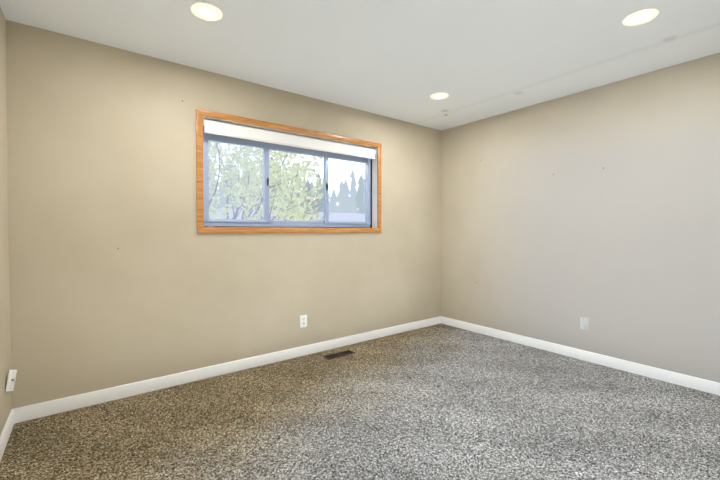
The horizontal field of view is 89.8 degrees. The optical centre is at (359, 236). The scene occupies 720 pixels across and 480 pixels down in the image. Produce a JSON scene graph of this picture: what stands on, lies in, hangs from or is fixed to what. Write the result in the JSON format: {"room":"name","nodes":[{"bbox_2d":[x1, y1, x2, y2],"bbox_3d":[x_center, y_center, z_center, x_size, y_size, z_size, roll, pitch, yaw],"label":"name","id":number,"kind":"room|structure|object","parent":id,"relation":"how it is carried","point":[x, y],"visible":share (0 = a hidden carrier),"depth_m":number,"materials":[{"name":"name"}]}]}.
{"room":"empty bedroom","nodes":[
{"label":"empty bedroom","id":0,"kind":"room"},
{"bbox_2d":[0,7,10,435],"bbox_3d":[-1.067,-0.056,0.662,0.160,2.440,3.700,-1,1,-37],"label":"wall","id":1,"kind":"structure","parent":0,"point":[5,368],"depth_m":2.06,"materials":[{"name":"beige paint"}]},
{"bbox_2d":[0,410,13,460],"bbox_3d":[-0.995,1.119,0.728,0.013,0.088,3.687,-1,1,-37],"label":"baseboard","id":2,"kind":"structure","parent":1,"relation":"attached to","point":[6,431],"depth_m":1.99,"materials":[{"name":"white wood"}]},
{"bbox_2d":[6,370,16,391],"bbox_3d":[-1.999,0.826,2.076,0.014,0.116,0.072,0,-19,-18],"label":"outlet plate","id":3,"kind":"object","parent":1,"relation":"attached to","point":[11,380],"visible":0.98,"depth_m":2.07,"materials":[{"name":"white plastic"}]},
{"bbox_2d":[5,20,441,408],"bbox_3d":[-0.595,-0.101,3.446,4.285,2.440,0.160,-1,1,-37],"label":"wall","id":4,"kind":"structure","parent":0,"point":[122,271],"depth_m":2.65,"materials":[{"name":"beige paint"}]},
{"bbox_2d":[11,316,440,423],"bbox_3d":[-0.543,1.076,3.397,3.965,0.088,0.013,-1,1,-37],"label":"baseboard","id":5,"kind":"structure","parent":4,"relation":"attached to","point":[39,410],"depth_m":2.80,"materials":[{"name":"white wood"}]},
{"bbox_2d":[196,108,381,232],"bbox_3d":[-0.566,-0.521,3.443,1.892,0.972,0.163,-1,1,-37],"label":"window","id":6,"kind":"structure","parent":4,"relation":"in","point":[223,128],"depth_m":3.29,"materials":[{"name":"brown wood"}]},
{"bbox_2d":[203,117,375,158],"bbox_3d":[-0.552,-0.895,3.419,1.792,0.124,0.067,-1,1,-37],"label":"roller shade","id":7,"kind":"object","parent":6,"relation":"attached to","point":[333,147],"depth_m":3.35,"materials":[{"name":"white fabric"}]},
{"bbox_2d":[300,315,306,327],"bbox_3d":[-0.532,0.798,3.404,0.072,0.116,0.007,-1,1,-37],"label":"electrical outlet","id":8,"kind":"object","parent":4,"relation":"attached to","point":[303,320],"visible":1,"depth_m":3.40,"materials":[{"name":"white plastic"}]},
{"bbox_2d":[0,323,719,479],"bbox_3d":[0.574,1.204,1.932,4.285,0.120,4.020,-1,1,-37],"label":"floor","id":9,"kind":"structure","parent":0,"point":[440,401],"depth_m":2.19,"materials":[{"name":"carpet"}]},
{"bbox_2d":[323,350,354,359],"bbox_3d":[-0.197,1.117,3.417,0.305,0.006,0.105,-1,1,-37],"label":"air vent register","id":10,"kind":"object","parent":9,"relation":"on","point":[338,354],"visible":1,"depth_m":3.41,"materials":[{"name":"black metal"}]},
{"bbox_2d":[0,0,719,130],"bbox_3d":[0.574,-1.356,1.890,4.285,0.120,4.020,-1,1,-37],"label":"ceiling","id":11,"kind":"structure","parent":0,"point":[405,60],"depth_m":2.43,"materials":[{"name":"white paint"}]},
{"bbox_2d":[191,3,221,20],"bbox_3d":[-0.886,-1.296,2.087,0.166,0.006,0.166,-1,1,-37],"label":"recessed light","id":12,"kind":"object","parent":11,"relation":"in","point":[205,11],"visible":1,"depth_m":2.08,"materials":[{"name":"white"}]},
{"bbox_2d":[431,93,448,99],"bbox_3d":[0.747,-1.317,3.393,0.166,0.006,0.166,-1,1,-37],"label":"recessed light","id":13,"kind":"object","parent":11,"relation":"in","point":[437,96],"visible":1,"depth_m":3.39,"materials":[{"name":"white"}]},
{"bbox_2d":[623,9,657,25],"bbox_3d":[1.662,-1.297,2.142,0.166,0.006,0.166,-1,1,-37],"label":"recessed light","id":14,"kind":"object","parent":11,"relation":"in","point":[640,17],"visible":1,"depth_m":2.14,"materials":[{"name":"white"}]},
{"bbox_2d":[441,53,719,382],"bbox_3d":[2.215,-0.096,3.160,0.160,2.440,3.700,-1,1,-37],"label":"wall","id":15,"kind":"structure","parent":0,"point":[599,207],"depth_m":3.17,"materials":[{"name":"beige paint"}]},
{"bbox_2d":[441,316,719,395],"bbox_3d":[2.150,1.080,3.121,0.013,0.088,3.687,-1,1,-37],"label":"baseboard","id":16,"kind":"structure","parent":15,"relation":"attached to","point":[700,384],"depth_m":3.17,"materials":[{"name":"white wood"}]},
{"bbox_2d":[580,317,588,329],"bbox_3d":[2.039,0.789,3.279,0.007,0.116,0.072,-1,1,-37],"label":"electrical outlet","id":17,"kind":"object","parent":15,"relation":"attached to","point":[584,324],"visible":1,"depth_m":3.28,"materials":[{"name":"white plastic"}]},
{"label":"outside","id":18,"kind":"structure","parent":0,"visible":0},
{"bbox_3d":[-2.364,3.019,43.829,110.000,0.100,66.120,-1,1,-37],"label":"ground","id":19,"kind":"structure","parent":18,"visible":0},
{"bbox_2d":[208,141,329,220],"bbox_3d":[-2.354,0.632,5.399,4.866,5.913,4.208,-1,1,-37],"label":"branches","id":20,"kind":"object","parent":19,"relation":"on","point":[276,190],"depth_m":5.08,"materials":[{"name":"green plant"}]},
{"bbox_2d":[209,208,364,221],"bbox_3d":[-0.590,0.695,28.250,26.000,5.050,13.000,-1,1,-37],"label":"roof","id":21,"kind":"structure","parent":19,"relation":"on","point":[342,216],"depth_m":23.95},
{"bbox_2d":[209,161,364,213],"bbox_3d":[-1.466,-4.146,56.490,67.986,13.821,12.101,-1,1,-37],"label":"conifers","id":22,"kind":"object","parent":19,"relation":"on","point":[345,199],"depth_m":51.63,"materials":[{"name":"green plant"}]},
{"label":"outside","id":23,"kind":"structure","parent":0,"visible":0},
{"bbox_2d":[208,142,364,209],"bbox_3d":[-21.498,-25.065,76.774,180.000,70.000,0.200,-1,1,-37],"label":"sky","id":24,"kind":"structure","parent":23,"point":[336,167],"depth_m":87.94,"materials":[{"name":"white"}]}
]}

